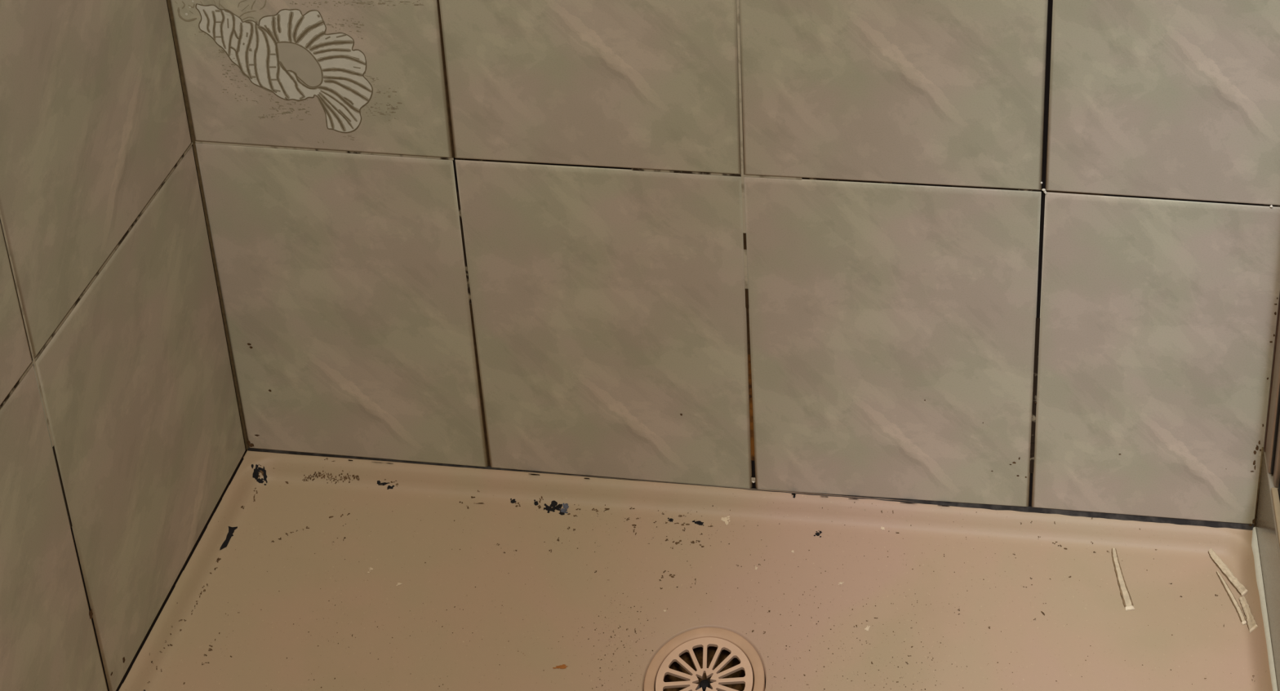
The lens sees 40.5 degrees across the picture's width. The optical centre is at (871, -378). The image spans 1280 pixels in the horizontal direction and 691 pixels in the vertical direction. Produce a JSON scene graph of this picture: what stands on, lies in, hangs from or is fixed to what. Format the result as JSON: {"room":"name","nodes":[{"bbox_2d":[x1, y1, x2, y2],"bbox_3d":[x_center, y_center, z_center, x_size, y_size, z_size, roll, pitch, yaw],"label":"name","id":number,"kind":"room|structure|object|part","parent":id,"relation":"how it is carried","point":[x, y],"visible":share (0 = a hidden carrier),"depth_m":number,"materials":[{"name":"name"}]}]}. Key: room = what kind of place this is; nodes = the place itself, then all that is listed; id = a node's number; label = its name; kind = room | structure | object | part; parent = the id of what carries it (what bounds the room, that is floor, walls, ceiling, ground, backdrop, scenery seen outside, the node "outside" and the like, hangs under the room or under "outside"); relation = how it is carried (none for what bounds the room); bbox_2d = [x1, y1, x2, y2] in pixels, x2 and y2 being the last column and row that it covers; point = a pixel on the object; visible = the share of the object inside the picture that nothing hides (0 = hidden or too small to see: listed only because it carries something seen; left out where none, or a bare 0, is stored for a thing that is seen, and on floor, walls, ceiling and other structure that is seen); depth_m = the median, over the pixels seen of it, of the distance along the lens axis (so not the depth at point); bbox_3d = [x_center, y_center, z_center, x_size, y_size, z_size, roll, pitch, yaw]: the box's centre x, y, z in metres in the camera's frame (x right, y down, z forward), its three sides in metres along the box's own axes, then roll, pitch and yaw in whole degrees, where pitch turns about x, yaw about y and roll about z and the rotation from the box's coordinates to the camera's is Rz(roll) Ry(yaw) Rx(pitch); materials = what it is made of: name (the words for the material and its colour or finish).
{"room":"bathroom shower","nodes":[
{"label":"bathroom shower","id":0,"kind":"room"},
{"bbox_2d":[0,0,246,690],"bbox_3d":[-0.575,-0.198,0.153,0.061,2.460,1.661,2,21,5],"label":"wall","id":1,"kind":"structure","parent":0,"point":[122,438],"depth_m":1.07,"materials":[{"name":"tile"}]},
{"bbox_2d":[166,0,1279,530],"bbox_3d":[0.389,-0.454,0.816,1.848,2.460,0.064,2,21,5],"label":"wall","id":2,"kind":"structure","parent":0,"point":[1019,255],"depth_m":1.17,"materials":[{"name":"tile"}]},
{"bbox_2d":[185,0,373,133],"bbox_3d":[-0.399,0.301,1.154,0.124,0.100,0.001,2,21,5],"label":"print","id":3,"kind":"object","parent":2,"relation":"attached to","point":[251,66],"depth_m":1.15},
{"bbox_2d":[1251,447,1279,690],"bbox_3d":[0.240,0.888,0.561,0.074,0.135,1.400,2,21,5],"label":"trim","id":4,"kind":"structure","parent":2,"relation":"attached to","point":[1264,541],"depth_m":1.15,"materials":[{"name":"plastic"}]},
{"bbox_2d":[1263,293,1279,548],"bbox_3d":[0.216,-0.055,0.213,0.022,1.875,1.380,2,21,5],"label":"screen","id":5,"kind":"object","parent":4,"relation":"on","point":[1272,437],"visible":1,"depth_m":1.15,"materials":[{"name":"brown metal"}]},
{"bbox_3d":[0.209,0.825,0.531,0.004,0.004,1.343,2,21,5],"label":"rail","id":6,"kind":"part","parent":5,"relation":"part of","materials":[{"name":"beige plastic"}]},
{"bbox_3d":[0.310,1.150,0.148,1.906,0.060,2.460,2,21,5],"label":"floor","id":7,"kind":"structure","parent":0,"visible":0},
{"bbox_2d":[118,450,1272,690],"bbox_3d":[-0.141,0.825,0.834,0.746,0.060,0.920,2,21,5],"label":"shower tray","id":8,"kind":"object","parent":7,"relation":"on","point":[308,573],"depth_m":1.18,"materials":[{"name":"ceramic"}]},
{"bbox_3d":[-0.462,0.656,1.224,0.006,0.003,0.021,2,21,5],"label":"black mould","id":9,"kind":"part","parent":8,"relation":"part of","materials":[{"name":"black"}]},
{"bbox_3d":[-0.456,0.634,1.271,0.013,0.011,0.010,2,21,5],"label":"black mould","id":10,"kind":"part","parent":8,"relation":"part of","materials":[{"name":"black"}]},
{"bbox_3d":[-0.360,0.639,1.266,0.014,0.003,0.004,8,22,19],"label":"black mould","id":11,"kind":"part","parent":8,"relation":"part of","materials":[{"name":"black"}]},
{"bbox_3d":[-0.232,0.647,1.248,0.017,0.001,0.011,2,21,5],"label":"black mould","id":12,"kind":"part","parent":8,"relation":"part of","materials":[{"name":"black"}]},
{"bbox_3d":[-0.225,0.647,1.248,0.008,0.001,0.008,2,21,5],"label":"grey mould","id":13,"kind":"part","parent":8,"relation":"part of","materials":[{"name":"grey"}]},
{"bbox_3d":[-0.126,0.652,1.236,0.009,0.001,0.004,2,21,5],"label":"black mould","id":14,"kind":"part","parent":8,"relation":"part of","materials":[{"name":"black"}]},
{"bbox_2d":[643,627,764,690],"bbox_3d":[-0.110,0.712,1.128,0.079,0.034,0.079,2,21,5],"label":"floor drain","id":15,"kind":"object","parent":8,"relation":"in","point":[704,659],"visible":1,"depth_m":1.14,"materials":[{"name":"plastic"}]},
{"bbox_3d":[-0.038,0.655,1.228,0.006,0.001,0.005,5,21,13],"label":"black mould","id":16,"kind":"part","parent":8,"relation":"part of","materials":[{"name":"black"}]},
{"bbox_3d":[0.174,0.667,1.192,0.007,0.001,0.049,-3,21,-7],"label":"peeled strip","id":17,"kind":"part","parent":8,"relation":"part of","materials":[{"name":"beige plastic"}]},
{"bbox_3d":[0.249,0.664,1.194,0.006,0.006,0.041,-10,23,-24],"label":"peeled strip","id":18,"kind":"part","parent":8,"relation":"part of","materials":[{"name":"beige plastic"}]},
{"bbox_3d":[0.248,0.672,1.177,0.004,0.003,0.043,-5,21,-12],"label":"peeled strip","id":19,"kind":"part","parent":8,"relation":"part of","materials":[{"name":"beige plastic"}]},
{"bbox_3d":[0.256,0.674,1.162,0.005,0.009,0.028,-2,21,-5],"label":"peeled strip","id":20,"kind":"part","parent":8,"relation":"part of","materials":[{"name":"beige plastic"}]}
]}

